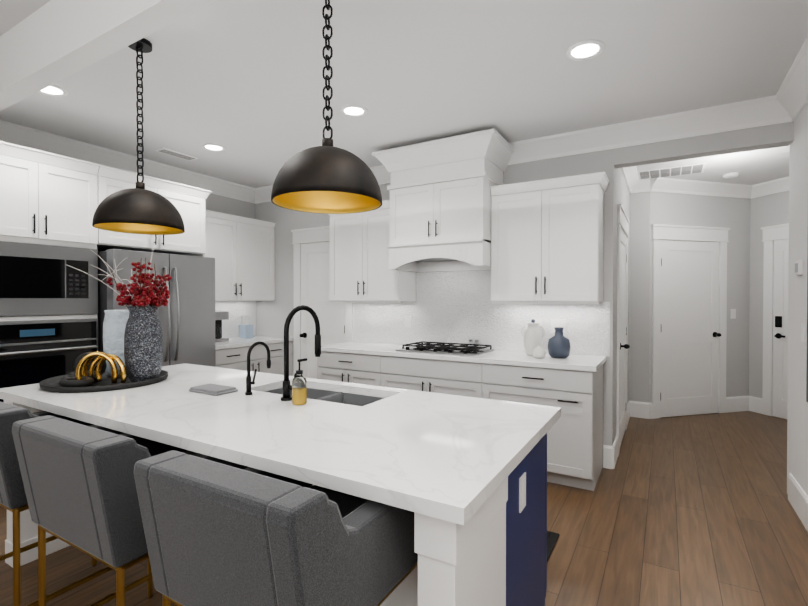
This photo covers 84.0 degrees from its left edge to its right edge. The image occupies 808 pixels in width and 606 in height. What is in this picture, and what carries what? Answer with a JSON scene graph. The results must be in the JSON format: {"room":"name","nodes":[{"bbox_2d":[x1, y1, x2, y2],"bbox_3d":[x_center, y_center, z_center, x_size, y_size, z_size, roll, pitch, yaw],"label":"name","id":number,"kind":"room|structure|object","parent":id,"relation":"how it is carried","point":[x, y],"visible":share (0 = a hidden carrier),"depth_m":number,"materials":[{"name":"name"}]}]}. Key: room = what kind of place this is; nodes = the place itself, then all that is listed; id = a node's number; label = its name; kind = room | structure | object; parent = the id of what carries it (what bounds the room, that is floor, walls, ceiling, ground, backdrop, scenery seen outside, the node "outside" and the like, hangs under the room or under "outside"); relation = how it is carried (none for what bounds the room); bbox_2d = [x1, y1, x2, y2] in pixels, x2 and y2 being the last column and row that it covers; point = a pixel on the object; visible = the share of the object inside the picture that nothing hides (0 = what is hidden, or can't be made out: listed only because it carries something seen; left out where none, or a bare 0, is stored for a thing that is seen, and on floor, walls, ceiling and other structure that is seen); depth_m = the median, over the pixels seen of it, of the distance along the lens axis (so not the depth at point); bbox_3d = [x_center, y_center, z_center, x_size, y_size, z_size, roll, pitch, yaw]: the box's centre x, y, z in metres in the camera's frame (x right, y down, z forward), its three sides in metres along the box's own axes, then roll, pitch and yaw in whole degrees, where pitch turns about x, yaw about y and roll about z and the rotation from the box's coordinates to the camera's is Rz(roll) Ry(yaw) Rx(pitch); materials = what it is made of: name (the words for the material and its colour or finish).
{"room":"kitchen","nodes":[
{"label":"kitchen","id":0,"kind":"room"},
{"bbox_2d":[0,0,216,110],"bbox_3d":[-1.125,-1.253,1.839,5.320,0.290,0.100,0,1,30],"label":"header beam","id":1,"kind":"structure","parent":0,"point":[49,43],"depth_m":2.02,"materials":[{"name":"white paint"}]},
{"bbox_2d":[205,193,254,218],"bbox_3d":[-3.789,-0.019,2.681,0.120,2.775,7.490,0,1,30],"label":"wall","id":2,"kind":"structure","parent":0,"point":[221,204],"depth_m":5.43,"materials":[{"name":"grey paint"}]},
{"bbox_2d":[0,120,255,203],"bbox_3d":[-2.638,-1.342,4.405,0.120,0.160,2.810,0,1,30],"label":"crown molding","id":3,"kind":"structure","parent":2,"relation":"attached to","point":[12,133],"depth_m":4.22,"materials":[{"name":"white"}]},
{"bbox_2d":[97,165,211,256],"bbox_3d":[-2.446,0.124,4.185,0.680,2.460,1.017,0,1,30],"label":"upper cabinet","id":4,"kind":"object","parent":2,"relation":"attached to","point":[187,202],"visible":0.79,"depth_m":4.06,"materials":[{"name":"white wood"}]},
{"bbox_2d":[215,301,255,337],"bbox_3d":[-2.206,0.199,5.266,0.008,0.448,1.186,0,1,30],"label":"tile backsplash","id":5,"kind":"structure","parent":2,"relation":"attached to","point":[237,310],"depth_m":5.50,"materials":[{"name":"white tile"}]},
{"bbox_2d":[205,209,275,300],"bbox_3d":[-2.045,-0.507,5.164,0.380,0.965,1.186,0,1,30],"label":"upper cabinet","id":6,"kind":"object","parent":2,"relation":"attached to","point":[240,250],"visible":0.58,"depth_m":5.16,"materials":[{"name":"white wood"}]},
{"bbox_2d":[0,411,807,605],"bbox_3d":[0.033,1.421,2.451,6.970,0.100,10.920,0,1,30],"label":"floor","id":7,"kind":"structure","parent":0,"point":[693,510],"depth_m":2.67,"materials":[{"name":"brown wood"}]},
{"bbox_2d":[4,400,55,567],"bbox_3d":[-1.591,0.930,2.670,0.582,0.880,1.030,0,1,30],"label":"base cabinet","id":8,"kind":"object","parent":7,"relation":"on","point":[28,528],"depth_m":2.36,"materials":[{"name":"white wood"}]},
{"bbox_2d":[0,363,560,525],"bbox_3d":[-0.733,0.473,2.154,2.648,0.039,1.090,0,1,30],"label":"countertop","id":9,"kind":"structure","parent":8,"relation":"on","point":[456,459],"depth_m":1.63,"materials":[{"name":"stone"}]},
{"bbox_2d":[39,370,167,392],"bbox_3d":[-1.681,0.434,2.549,0.608,0.030,0.608,0,1,30],"label":"round tray","id":10,"kind":"object","parent":9,"relation":"on","point":[53,385],"visible":0.6,"depth_m":2.39,"materials":[{"name":"black"}]},
{"bbox_2d":[59,351,125,386],"bbox_3d":[-1.732,0.349,2.467,0.481,0.181,0.293,0,1,30],"label":"sculpture","id":11,"kind":"object","parent":10,"relation":"on","point":[81,376],"visible":0.98,"depth_m":2.41,"materials":[{"name":"gold metal"}]},
{"bbox_2d":[103,310,128,376],"bbox_3d":[-1.728,0.240,2.725,0.168,0.395,0.168,0,1,30],"label":"vase","id":12,"kind":"object","parent":10,"relation":"on","point":[114,323],"visible":0.6,"depth_m":2.65,"materials":[{"name":"white ceramic"}]},
{"bbox_2d":[67,246,171,381],"bbox_3d":[-1.582,0.047,2.496,0.469,0.784,0.496,0,1,30],"label":"vase","id":13,"kind":"object","parent":10,"relation":"on","point":[143,344],"visible":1,"depth_m":2.47,"materials":[{"name":"grey ceramic"}]},
{"bbox_2d":[189,383,237,395],"bbox_3d":[-0.974,0.441,2.293,0.220,0.022,0.130,0,1,30],"label":"cloth","id":14,"kind":"object","parent":9,"relation":"on","point":[213,389],"visible":1,"depth_m":2.26,"materials":[{"name":"grey fabric"}]},
{"bbox_2d":[245,341,270,394],"bbox_3d":[-0.715,0.323,2.259,0.084,0.258,0.158,0,1,30],"label":"filter faucet","id":15,"kind":"object","parent":9,"relation":"on","point":[249,382],"visible":1,"depth_m":2.21,"materials":[{"name":"black metal"}]},
{"bbox_2d":[292,358,306,404],"bbox_3d":[-0.468,0.354,2.028,0.066,0.200,0.078,0,1,30],"label":"soap dispenser","id":16,"kind":"object","parent":9,"relation":"on","point":[299,388],"visible":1,"depth_m":2.00,"materials":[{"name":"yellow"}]},
{"bbox_2d":[281,305,320,400],"bbox_3d":[-0.478,0.232,2.182,0.099,0.442,0.263,0,1,30],"label":"faucet","id":17,"kind":"object","parent":9,"relation":"on","point":[287,387],"visible":0.92,"depth_m":2.10,"materials":[{"name":"black metal"}]},
{"bbox_2d":[265,387,383,405],"bbox_3d":[-0.427,0.598,2.318,0.772,0.210,0.352,0,1,30],"label":"undermount sink","id":18,"kind":"object","parent":9,"relation":"in","point":[340,397],"visible":0.02,"depth_m":2.44,"materials":[{"name":"silver metal"}]},
{"bbox_2d":[0,141,99,321],"bbox_3d":[-2.915,0.132,3.381,0.680,2.460,0.838,0,1,30],"label":"tall cabinet","id":19,"kind":"object","parent":7,"relation":"on","point":[47,198],"visible":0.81,"depth_m":3.28,"materials":[{"name":"white wood"}]},
{"bbox_2d":[0,241,97,316],"bbox_3d":[-2.834,-0.168,3.360,0.485,0.514,0.776,0,1,30],"label":"microwave","id":20,"kind":"object","parent":19,"relation":"in","point":[37,279],"visible":1,"depth_m":3.28,"materials":[{"name":"grey metal"}]},
{"bbox_2d":[0,318,97,401],"bbox_3d":[-2.850,0.492,3.376,0.647,0.734,0.776,0,1,30],"label":"built-in oven","id":21,"kind":"object","parent":19,"relation":"in","point":[34,351],"visible":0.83,"depth_m":3.25,"materials":[{"name":"grey"}]},
{"bbox_2d":[56,539,69,550],"bbox_3d":[-1.171,0.932,2.425,0.630,0.880,1.030,0,1,30],"label":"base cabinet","id":22,"kind":"object","parent":7,"relation":"on","point":[60,544],"depth_m":2.49,"materials":[{"name":"white wood"}]},
{"bbox_2d":[0,401,152,605],"bbox_3d":[-1.537,0.883,1.976,0.545,0.985,0.594,0,1,30],"label":"stool","id":23,"kind":"object","parent":7,"relation":"on","point":[13,499],"visible":0.27,"depth_m":1.65,"materials":[{"name":"grey fabric"}]},
{"bbox_2d":[12,415,247,605],"bbox_3d":[-0.928,0.887,1.621,0.545,0.985,0.594,0,1,30],"label":"stool","id":24,"kind":"object","parent":7,"relation":"on","point":[78,479],"visible":0.54,"depth_m":1.33,"materials":[{"name":"grey fabric"}]},
{"bbox_2d":[97,249,215,366],"bbox_3d":[-2.345,0.463,4.089,0.861,1.785,0.920,0,1,30],"label":"refrigerator","id":25,"kind":"object","parent":7,"relation":"on","point":[186,315],"visible":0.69,"depth_m":3.96,"materials":[{"name":"grey metal"}]},
{"bbox_2d":[215,341,292,375],"bbox_3d":[-1.915,0.906,5.103,0.680,0.879,1.186,0,1,30],"label":"base cabinet","id":26,"kind":"object","parent":7,"relation":"on","point":[233,358],"visible":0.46,"depth_m":4.99,"materials":[{"name":"grey wood"}]},
{"bbox_2d":[215,336,292,349],"bbox_3d":[-1.925,0.445,5.105,0.657,0.039,1.186,0,1,30],"label":"countertop","id":27,"kind":"structure","parent":26,"relation":"on","point":[234,342],"depth_m":5.08,"materials":[{"name":"stone"}]},
{"bbox_2d":[215,311,228,341],"bbox_3d":[-2.116,0.261,4.978,0.200,0.330,0.260,0,1,30],"label":"coffee maker","id":28,"kind":"object","parent":27,"relation":"on","point":[220,316],"visible":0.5,"depth_m":4.96,"materials":[{"name":"silver metal"}]},
{"bbox_2d":[239,315,253,338],"bbox_3d":[-1.896,0.287,5.394,0.120,0.270,0.120,0,1,30],"label":"knife block","id":29,"kind":"object","parent":27,"relation":"on","point":[246,330],"visible":1,"depth_m":5.36,"materials":[{"name":"blue"}]},
{"bbox_2d":[134,450,417,605],"bbox_3d":[-0.302,0.890,1.255,0.545,0.985,0.594,0,1,30],"label":"stool","id":30,"kind":"object","parent":7,"relation":"on","point":[218,534],"visible":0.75,"depth_m":1.01,"materials":[{"name":"grey fabric"}]},
{"bbox_2d":[317,351,384,386],"bbox_3d":[-0.357,0.912,4.518,0.809,0.880,0.627,0,1,30],"label":"base cabinet","id":31,"kind":"object","parent":7,"relation":"on","point":[365,369],"depth_m":4.23,"materials":[{"name":"grey wood"}]},
{"bbox_2d":[314,341,606,371],"bbox_3d":[0.386,0.455,4.074,2.595,0.039,0.637,0,1,30],"label":"countertop","id":32,"kind":"structure","parent":31,"relation":"on","point":[591,363],"depth_m":3.69,"materials":[{"name":"stone"}]},
{"bbox_2d":[396,341,493,355],"bbox_3d":[0.375,0.410,4.099,0.760,0.049,0.490,0,1,30],"label":"gas cooktop","id":33,"kind":"object","parent":32,"relation":"in","point":[449,348],"visible":1,"depth_m":4.01,"materials":[{"name":"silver metal"}]},
{"bbox_2d":[469,339,478,346],"bbox_3d":[0.657,0.389,4.236,0.096,0.088,0.036,0,1,30],"label":"shakers","id":34,"kind":"object","parent":32,"relation":"on","point":[471,340],"visible":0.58,"depth_m":4.24,"materials":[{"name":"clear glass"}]},
{"bbox_2d":[521,319,544,355],"bbox_3d":[1.088,0.286,3.781,0.204,0.303,0.160,0,1,30],"label":"jug","id":35,"kind":"object","parent":32,"relation":"on","point":[533,337],"visible":0.85,"depth_m":3.73,"materials":[{"name":"white ceramic"}]},
{"bbox_2d":[532,346,545,357],"bbox_3d":[1.080,0.391,3.590,0.104,0.097,0.104,0,1,30],"label":"jar","id":36,"kind":"object","parent":32,"relation":"on","point":[538,352],"visible":1,"depth_m":3.55,"materials":[{"name":"white ceramic"}]},
{"bbox_2d":[548,327,570,357],"bbox_3d":[1.252,0.319,3.628,0.176,0.240,0.176,0,1,30],"label":"vase","id":37,"kind":"object","parent":32,"relation":"on","point":[559,346],"visible":1,"depth_m":3.57,"materials":[{"name":"blue ceramic"}]},
{"bbox_2d":[313,433,546,605],"bbox_3d":[0.129,0.939,1.666,0.582,0.880,1.030,0,1,30],"label":"base cabinet","id":38,"kind":"object","parent":7,"relation":"on","point":[492,551],"depth_m":1.35,"materials":[{"name":"white wood"}]},
{"bbox_2d":[519,472,525,512],"bbox_3d":[0.427,0.679,1.612,0.008,0.120,0.070,0,1,30],"label":"outlet","id":39,"kind":"object","parent":38,"relation":"attached to","point":[522,491],"visible":0.95,"depth_m":1.60,"materials":[{"name":"white plastic"}]},
{"bbox_2d":[385,356,488,398],"bbox_3d":[0.360,0.916,4.100,1.089,0.880,0.627,0,1,30],"label":"base cabinet","id":40,"kind":"object","parent":7,"relation":"on","point":[469,379],"depth_m":3.78,"materials":[{"name":"grey wood"}]},
{"bbox_2d":[489,364,602,490],"bbox_3d":[1.108,0.920,3.664,0.880,0.880,0.627,0,1,30],"label":"base cabinet","id":41,"kind":"object","parent":7,"relation":"on","point":[575,445],"depth_m":3.30,"materials":[{"name":"grey wood"}]},
{"bbox_2d":[547,531,558,561],"bbox_3d":[0.342,1.360,2.652,1.000,0.017,0.560,0,1,30],"label":"rubber floor mat","id":42,"kind":"object","parent":7,"relation":"on","point":[552,537],"depth_m":2.56,"materials":[{"name":"black rubber"}]},
{"bbox_2d":[0,0,807,187],"bbox_3d":[0.033,-1.454,2.423,6.970,0.100,10.920,0,1,30],"label":"ceiling","id":43,"kind":"structure","parent":0,"point":[242,82],"depth_m":2.79,"materials":[{"name":"white paint"}]},
{"bbox_2d":[39,84,67,96],"bbox_3d":[-2.337,-1.405,2.955,0.203,0.008,0.203,0,1,-15],"label":"recessed light","id":44,"kind":"object","parent":43,"relation":"in","point":[53,90],"depth_m":2.98,"materials":[{"name":"white"}]},
{"bbox_2d":[92,38,184,234],"bbox_3d":[-1.424,-0.908,2.421,0.430,1.018,0.430,0,1,30],"label":"pendant light","id":45,"kind":"object","parent":43,"relation":"hanging from","point":[139,209],"visible":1,"depth_m":2.35,"materials":[{"name":"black metal"}]},
{"bbox_2d":[155,148,198,160],"bbox_3d":[-2.164,-1.416,4.284,0.130,0.010,0.360,0,1,30],"label":"ceiling vent","id":46,"kind":"object","parent":43,"relation":"in","point":[176,154],"visible":0.98,"depth_m":4.27,"materials":[{"name":"white metal"}]},
{"bbox_2d":[202,143,225,151],"bbox_3d":[-1.733,-1.415,4.090,0.203,0.008,0.203,0,1,-15],"label":"recessed light","id":47,"kind":"object","parent":43,"relation":"in","point":[208,146],"depth_m":4.09,"materials":[{"name":"white"}]},
{"bbox_2d":[271,0,381,213],"bbox_3d":[-0.301,-0.901,1.766,0.430,1.018,0.430,0,1,30],"label":"pendant light","id":48,"kind":"object","parent":43,"relation":"hanging from","point":[326,177],"visible":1,"depth_m":1.66,"materials":[{"name":"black metal"}]},
{"bbox_2d":[340,105,367,116],"bbox_3d":[-0.368,-1.408,3.294,0.203,0.008,0.203,0,1,-15],"label":"recessed light","id":49,"kind":"object","parent":43,"relation":"in","point":[348,110],"depth_m":3.28,"materials":[{"name":"white"}]},
{"bbox_2d":[566,40,604,60],"bbox_3d":[1.006,-1.400,2.493,0.203,0.008,0.203,0,1,-15],"label":"recessed light","id":50,"kind":"object","parent":43,"relation":"in","point":[584,50],"depth_m":2.49,"materials":[{"name":"white"}]},
{"bbox_2d":[637,163,705,178],"bbox_3d":[2.893,-1.422,4.877,0.620,0.010,0.380,0,1,30],"label":"ceiling vent","id":51,"kind":"object","parent":43,"relation":"in","point":[675,171],"visible":1,"depth_m":4.84,"materials":[{"name":"white metal"}]},
{"bbox_2d":[722,172,739,178],"bbox_3d":[3.621,-1.411,4.973,0.156,0.034,0.156,0,1,30],"label":"smoke detector","id":52,"kind":"object","parent":43,"relation":"attached to","point":[730,175],"visible":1,"depth_m":4.93,"materials":[{"name":"white plastic"}]},
{"bbox_2d":[255,121,793,445],"bbox_3d":[0.417,-0.036,4.494,5.320,2.775,0.120,0,1,30],"label":"wall","id":53,"kind":"structure","parent":0,"point":[271,316],"depth_m":3.71,"materials":[{"name":"grey paint"}]},
{"bbox_2d":[291,226,352,373],"bbox_3d":[-0.953,0.232,5.204,0.930,2.225,0.035,0,1,30],"label":"door frame","id":54,"kind":"structure","parent":53,"relation":"attached to","point":[311,235],"depth_m":5.37,"materials":[{"name":"white wood"}]},
{"bbox_2d":[299,242,344,378],"bbox_3d":[-0.968,0.316,5.179,0.662,2.042,0.093,0,1,30],"label":"pantry door","id":55,"kind":"structure","parent":53,"relation":"in","point":[315,277],"depth_m":5.25,"materials":[{"name":"white wood"}]},
{"bbox_2d":[328,200,415,302],"bbox_3d":[-0.358,-0.498,4.648,0.891,0.993,0.380,0,1,30],"label":"upper cabinet","id":56,"kind":"object","parent":53,"relation":"attached to","point":[361,271],"visible":0.81,"depth_m":4.49,"materials":[{"name":"white wood"}]},
{"bbox_2d":[372,129,514,271],"bbox_3d":[0.362,-0.842,4.085,1.160,1.065,0.622,0,1,30],"label":"range hood","id":57,"kind":"object","parent":53,"relation":"attached to","point":[440,204],"visible":0.94,"depth_m":3.88,"materials":[{"name":"white wood"}]},
{"bbox_2d":[353,270,609,356],"bbox_3d":[0.556,0.062,4.336,2.620,0.739,0.008,0,1,30],"label":"tile backsplash","id":58,"kind":"structure","parent":53,"relation":"attached to","point":[453,307],"depth_m":4.29,"materials":[{"name":"white tile"}]},
{"bbox_2d":[533,318,540,330],"bbox_3d":[1.178,0.197,3.965,0.070,0.120,0.008,0,1,30],"label":"outlet","id":59,"kind":"object","parent":58,"relation":"attached to","point":[538,320],"depth_m":3.96,"materials":[{"name":"white plastic"}]},
{"bbox_2d":[551,319,564,332],"bbox_3d":[1.329,0.197,3.877,0.120,0.120,0.008,0,1,30],"label":"outlet","id":60,"kind":"object","parent":58,"relation":"attached to","point":[557,322],"depth_m":3.88,"materials":[{"name":"white plastic"}]},
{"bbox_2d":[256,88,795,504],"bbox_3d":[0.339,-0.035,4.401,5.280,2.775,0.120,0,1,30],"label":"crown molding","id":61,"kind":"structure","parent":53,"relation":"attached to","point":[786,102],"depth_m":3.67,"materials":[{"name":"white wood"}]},
{"bbox_2d":[490,172,609,303],"bbox_3d":[1.204,-0.490,3.737,0.891,0.993,0.380,0,1,30],"label":"upper cabinet","id":62,"kind":"object","parent":53,"relation":"attached to","point":[547,241],"visible":1,"depth_m":3.59,"materials":[{"name":"white wood"}]},
{"bbox_2d":[796,96,807,117],"bbox_3d":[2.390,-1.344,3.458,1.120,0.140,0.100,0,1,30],"label":"crown molding","id":63,"kind":"structure","parent":53,"relation":"attached to","point":[800,104],"depth_m":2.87,"materials":[{"name":"white"}]},
{"bbox_2d":[614,168,629,439],"bbox_3d":[2.195,-0.037,4.625,0.120,2.775,1.900,0,1,30],"label":"wall","id":64,"kind":"structure","parent":0,"point":[622,195],"depth_m":3.97,"materials":[{"name":"grey paint"}]},
{"bbox_2d":[616,204,629,455],"bbox_3d":[2.152,0.240,4.399,0.035,2.225,1.070,0,1,30],"label":"door frame","id":65,"kind":"structure","parent":64,"relation":"attached to","point":[623,222],"depth_m":3.97,"materials":[{"name":"white wood"}]},
{"bbox_2d":[620,229,629,445],"bbox_3d":[2.179,0.324,4.385,0.093,2.042,0.802,0,1,30],"label":"hall door","id":66,"kind":"structure","parent":64,"relation":"in","point":[624,346],"depth_m":4.46,"materials":[{"name":"white wood"}]},
{"bbox_2d":[629,192,649,402],"bbox_3d":[2.786,-0.044,5.311,0.210,2.775,0.120,0,1,30],"label":"wall","id":67,"kind":"structure","parent":0,"point":[639,263],"depth_m":5.26,"materials":[{"name":"grey paint"}]},
{"bbox_2d":[649,192,749,417],"bbox_3d":[3.608,-0.045,5.469,1.606,2.775,0.120,0,1,-15],"label":"wall","id":68,"kind":"structure","parent":0,"point":[732,214],"depth_m":5.51,"materials":[{"name":"grey paint"}]},
{"bbox_2d":[651,224,729,418],"bbox_3d":[3.412,0.216,5.339,1.130,2.255,0.035,0,1,-15],"label":"door frame","id":69,"kind":"structure","parent":68,"relation":"attached to","point":[660,232],"depth_m":5.29,"materials":[{"name":"white wood"}]},
{"bbox_2d":[660,240,720,416],"bbox_3d":[3.417,0.299,5.343,0.634,2.072,0.619,0,1,30],"label":"hall door","id":70,"kind":"structure","parent":68,"relation":"in","point":[690,336],"depth_m":5.35,"materials":[{"name":"white wood"}]},
{"bbox_2d":[649,396,761,418],"bbox_3d":[3.627,1.251,5.374,1.191,0.185,1.076,0,1,30],"label":"baseboard","id":71,"kind":"structure","parent":68,"relation":"attached to","point":[743,403],"depth_m":5.52,"materials":[{"name":"white wood"}]},
{"bbox_2d":[730,309,735,318],"bbox_3d":[4.047,0.132,5.520,0.080,0.120,0.006,0,1,-15],"label":"light switch","id":72,"kind":"object","parent":68,"relation":"attached to","point":[732,313],"visible":1,"depth_m":5.52,"materials":[{"name":"white plastic"}]},
{"bbox_2d":[749,191,788,419],"bbox_3d":[4.565,-0.039,4.832,0.120,2.775,1.600,0,1,-15],"label":"wall","id":73,"kind":"structure","parent":0,"point":[769,210],"depth_m":5.49,"materials":[{"name":"grey paint"}]},
{"bbox_2d":[761,223,788,415],"bbox_3d":[4.469,0.220,4.891,0.035,2.255,1.130,0,1,-15],"label":"door frame","id":74,"kind":"structure","parent":73,"relation":"attached to","point":[771,234],"depth_m":5.35,"materials":[{"name":"white wood"}]},
{"bbox_2d":[772,239,788,418],"bbox_3d":[4.478,0.304,4.893,0.615,2.072,0.619,0,1,30],"label":"entry door","id":75,"kind":"structure","parent":73,"relation":"in","point":[780,327],"depth_m":5.23,"materials":[{"name":"white wood"}]},
{"bbox_2d":[787,103,807,495],"bbox_3d":[0.910,0.008,-0.060,0.120,2.775,7.490,0,1,30],"label":"wall","id":76,"kind":"structure","parent":0,"point":[797,436],"depth_m":2.97,"materials":[{"name":"white paint"}]},
{"bbox_2d":[795,260,802,274],"bbox_3d":[2.562,-0.228,2.916,0.023,0.090,0.100,0,1,30],"label":"thermostat","id":77,"kind":"object","parent":76,"relation":"attached to","point":[798,267],"visible":1,"depth_m":2.88,"materials":[{"name":"white plastic"}]},
{"bbox_2d":[801,323,805,342],"bbox_3d":[2.523,0.187,2.839,0.009,0.120,0.080,0,1,30],"label":"switch plate","id":78,"kind":"object","parent":76,"relation":"attached to","point":[803,332],"visible":0.93,"depth_m":2.82,"materials":[{"name":"white plastic"}]},
{"bbox_2d":[806,256,807,401],"bbox_3d":[2.050,-0.205,2.043,0.029,1.600,1.435,0,1,30],"label":"picture frame","id":79,"kind":"object","parent":76,"relation":"attached to","point":[807,338],"visible":1,"depth_m":2.66,"materials":[{"name":"black"}]}
]}

